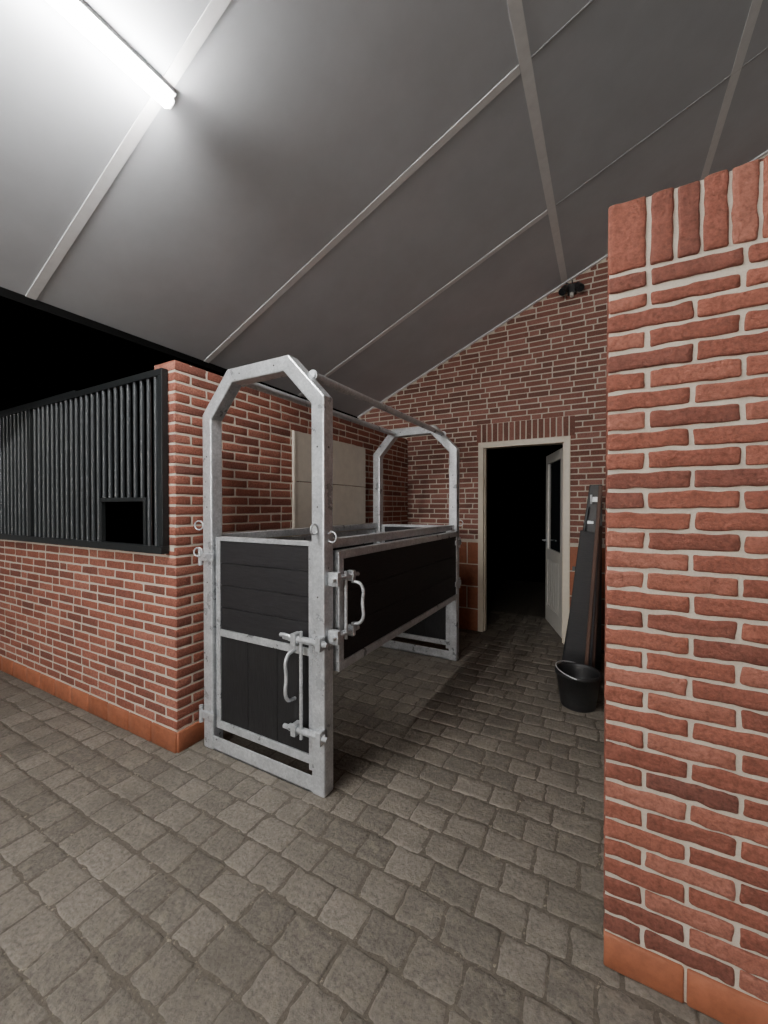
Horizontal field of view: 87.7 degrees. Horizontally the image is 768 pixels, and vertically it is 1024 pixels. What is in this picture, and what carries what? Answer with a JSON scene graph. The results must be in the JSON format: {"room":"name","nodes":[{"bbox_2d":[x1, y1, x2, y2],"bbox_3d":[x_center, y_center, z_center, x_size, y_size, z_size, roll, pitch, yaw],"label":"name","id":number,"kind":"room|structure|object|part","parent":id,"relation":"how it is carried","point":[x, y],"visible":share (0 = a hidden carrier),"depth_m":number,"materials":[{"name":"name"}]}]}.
{"room":"horse stable","nodes":[
{"label":"horse stable","id":0,"kind":"room"},
{"bbox_2d":[0,305,168,544],"bbox_3d":[-6.212,-1.603,4.329,8.920,6.000,11.610,0,1,29],"label":"wall","id":1,"kind":"structure","parent":0,"point":[40,359],"depth_m":4.87,"materials":[{"name":"black"}]},
{"bbox_2d":[0,287,358,418],"bbox_3d":[-2.681,-1.478,1.354,0.140,0.578,9.810,0,1,29],"label":"trim","id":2,"kind":"structure","parent":1,"relation":"attached to","point":[10,299],"depth_m":2.69,"materials":[{"name":"black metal"}]},
{"bbox_2d":[0,539,178,752],"bbox_3d":[-3.714,0.807,3.834,5.801,1.193,0.213,0,1,29],"label":"wall","id":3,"kind":"structure","parent":0,"point":[78,626],"depth_m":2.79,"materials":[{"name":"red brick"}]},
{"bbox_2d":[0,368,168,553],"bbox_3d":[-3.186,-0.319,3.388,4.346,1.105,0.049,0,1,29],"label":"grille","id":4,"kind":"object","parent":3,"relation":"in","point":[39,486],"visible":1,"depth_m":2.80,"materials":[{"name":"black metal"}]},
{"bbox_3d":[-3.638,-0.864,3.643,3.300,0.022,0.020,0,1,29],"label":"sliding rail","id":5,"kind":"part","parent":4,"relation":"part of","materials":[{"name":"black metal"}]},
{"bbox_2d":[154,360,407,752],"bbox_3d":[-0.542,0.248,3.768,0.215,2.313,3.154,0,1,29],"label":"wall","id":6,"kind":"structure","parent":0,"point":[257,427],"depth_m":2.63,"materials":[{"name":"red brick"}]},
{"bbox_2d":[292,431,365,535],"bbox_3d":[-0.462,-0.175,3.680,0.024,0.960,1.100,0,1,29],"label":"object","id":7,"kind":"structure","parent":6,"relation":"in","point":[349,501],"depth_m":3.71,"materials":[{"name":"beige wood"}]},
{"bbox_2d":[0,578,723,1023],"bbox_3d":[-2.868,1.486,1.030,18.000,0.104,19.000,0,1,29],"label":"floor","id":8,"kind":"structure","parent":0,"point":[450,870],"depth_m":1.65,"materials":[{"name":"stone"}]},
{"bbox_2d":[193,355,462,797],"bbox_3d":[-0.157,0.293,3.048,1.121,2.240,2.222,0,1,29],"label":"stock","id":9,"kind":"object","parent":8,"relation":"on","point":[282,615],"visible":1,"depth_m":2.28,"materials":[{"name":"metal"}]},
{"bbox_3d":[-0.672,0.785,2.232,0.755,1.275,0.070,0,1,29],"label":"gate frame","id":10,"kind":"part","parent":9,"relation":"part of","materials":[{"name":"metal"}]},
{"bbox_3d":[-0.485,0.647,2.055,0.114,0.045,0.021,0,1,21],"label":"latch lever","id":11,"kind":"part","parent":9,"relation":"part of","materials":[{"name":"metal"}]},
{"bbox_3d":[-0.475,0.830,2.016,0.018,0.267,0.082,0,1,29],"label":"latch handle","id":12,"kind":"part","parent":9,"relation":"part of","materials":[{"name":"metal"}]},
{"bbox_3d":[-0.563,0.497,3.331,0.040,0.625,1.913,0,1,29],"label":"panel frame","id":13,"kind":"part","parent":9,"relation":"part of","materials":[{"name":"metal"}]},
{"bbox_3d":[-0.135,0.477,2.099,0.077,0.242,0.020,0,1,19],"label":"latch handle","id":14,"kind":"part","parent":9,"relation":"part of","materials":[{"name":"metal"}]},
{"bbox_3d":[0.213,0.502,2.903,0.043,0.625,1.913,0,1,29],"label":"panel frame","id":15,"kind":"part","parent":9,"relation":"part of","materials":[{"name":"metal"}]},
{"bbox_3d":[0.304,0.764,4.000,0.755,1.275,0.070,0,1,29],"label":"gate frame","id":16,"kind":"part","parent":9,"relation":"part of","materials":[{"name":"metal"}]},
{"bbox_2d":[555,660,602,712],"bbox_3d":[1.421,1.275,2.932,0.316,0.279,0.322,0,1,29],"label":"bucket","id":17,"kind":"object","parent":8,"relation":"on","point":[578,683],"visible":1,"depth_m":2.84,"materials":[{"name":"plastic"}]},
{"bbox_3d":[1.355,1.154,2.967,0.154,0.038,0.322,0,1,29],"label":"handle","id":18,"kind":"part","parent":17,"relation":"part of","materials":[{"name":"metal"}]},
{"bbox_2d":[563,530,598,667],"bbox_3d":[1.736,0.785,3.521,0.294,1.243,0.154,0,1,29],"label":"board","id":19,"kind":"object","parent":8,"relation":"on","point":[575,644],"visible":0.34,"depth_m":3.51,"materials":[{"name":"black plastic"}]},
{"bbox_2d":[561,485,601,669],"bbox_3d":[1.821,0.577,3.681,0.336,1.656,0.185,0,1,24],"label":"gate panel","id":20,"kind":"object","parent":8,"relation":"on","point":[589,525],"visible":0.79,"depth_m":3.66,"materials":[{"name":"black metal"}]},
{"bbox_2d":[584,485,602,664],"bbox_3d":[1.650,0.601,3.163,0.133,1.615,0.120,0,1,29],"label":"wooden plank","id":21,"kind":"object","parent":8,"relation":"on","point":[600,490],"visible":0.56,"depth_m":3.11,"materials":[{"name":"brown wood"}]},
{"bbox_2d":[592,526,602,667],"bbox_3d":[1.727,0.759,3.248,0.077,1.297,0.100,0,1,29],"label":"wooden plank","id":22,"kind":"object","parent":8,"relation":"on","point":[601,527],"visible":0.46,"depth_m":3.20,"materials":[{"name":"brown wood"}]},
{"bbox_2d":[0,0,767,416],"bbox_3d":[-0.195,-2.485,-0.031,5.540,2.526,9.810,0,1,29],"label":"ceiling","id":23,"kind":"structure","parent":0,"point":[290,118],"depth_m":2.29,"materials":[{"name":"white paint"}]},
{"bbox_2d":[47,0,175,109],"bbox_3d":[-1.283,-1.761,1.064,0.083,0.094,1.520,0,1,29],"label":"fluorescent tube light","id":24,"kind":"object","parent":23,"relation":"attached to","point":[77,12],"visible":1,"depth_m":1.50,"materials":[{"name":"white plastic"}]},
{"bbox_2d":[26,0,767,417],"bbox_3d":[-0.243,-2.431,-0.118,5.540,2.444,9.610,0,1,29],"label":"ceiling beams","id":25,"kind":"structure","parent":23,"relation":"attached to","point":[215,9],"depth_m":2.31,"materials":[{"name":"white metal"}]},
{"bbox_2d":[487,444,562,582],"bbox_3d":[2.380,-0.075,6.173,4.400,2.900,3.490,0,1,29],"label":"wall","id":26,"kind":"structure","parent":0,"point":[516,477],"depth_m":7.91,"materials":[{"name":"black"}]},
{"bbox_2d":[359,153,767,649],"bbox_3d":[2.057,-1.161,4.229,5.700,5.119,0.204,0,1,29],"label":"wall","id":27,"kind":"structure","parent":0,"point":[541,373],"depth_m":4.45,"materials":[{"name":"red brick"}]},
{"bbox_2d":[478,436,570,643],"bbox_3d":[1.550,0.300,4.476,0.972,2.190,0.132,0,1,29],"label":"trim","id":28,"kind":"structure","parent":27,"relation":"attached to","point":[566,441],"depth_m":4.49,"materials":[{"name":"beige paint"}]},
{"bbox_2d":[545,448,562,637],"bbox_3d":[2.035,0.337,4.747,0.045,2.090,0.820,0,1,10],"label":"leaf","id":29,"kind":"object","parent":27,"relation":"attached to","point":[553,586],"visible":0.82,"depth_m":4.72,"materials":[{"name":"white paint"}]},
{"bbox_2d":[549,459,560,552],"bbox_3d":[2.034,-0.068,4.742,0.009,1.060,0.600,0,1,10],"label":"glass pane","id":30,"kind":"object","parent":29,"relation":"attached to","point":[555,467],"visible":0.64,"depth_m":4.78,"materials":[{"name":"black"}]},
{"bbox_2d":[558,280,584,297],"bbox_3d":[1.915,-2.305,4.082,0.242,0.190,0.166,0,1,29],"label":"wall spotlight","id":31,"kind":"object","parent":27,"relation":"attached to","point":[571,288],"visible":1,"depth_m":4.08,"materials":[{"name":"black metal"}]},
{"bbox_2d":[603,155,767,1023],"bbox_3d":[2.773,0.234,1.919,2.999,2.386,3.188,0,1,29],"label":"wall","id":32,"kind":"structure","parent":0,"point":[685,857],"depth_m":1.15,"materials":[{"name":"red brick"}]}
]}

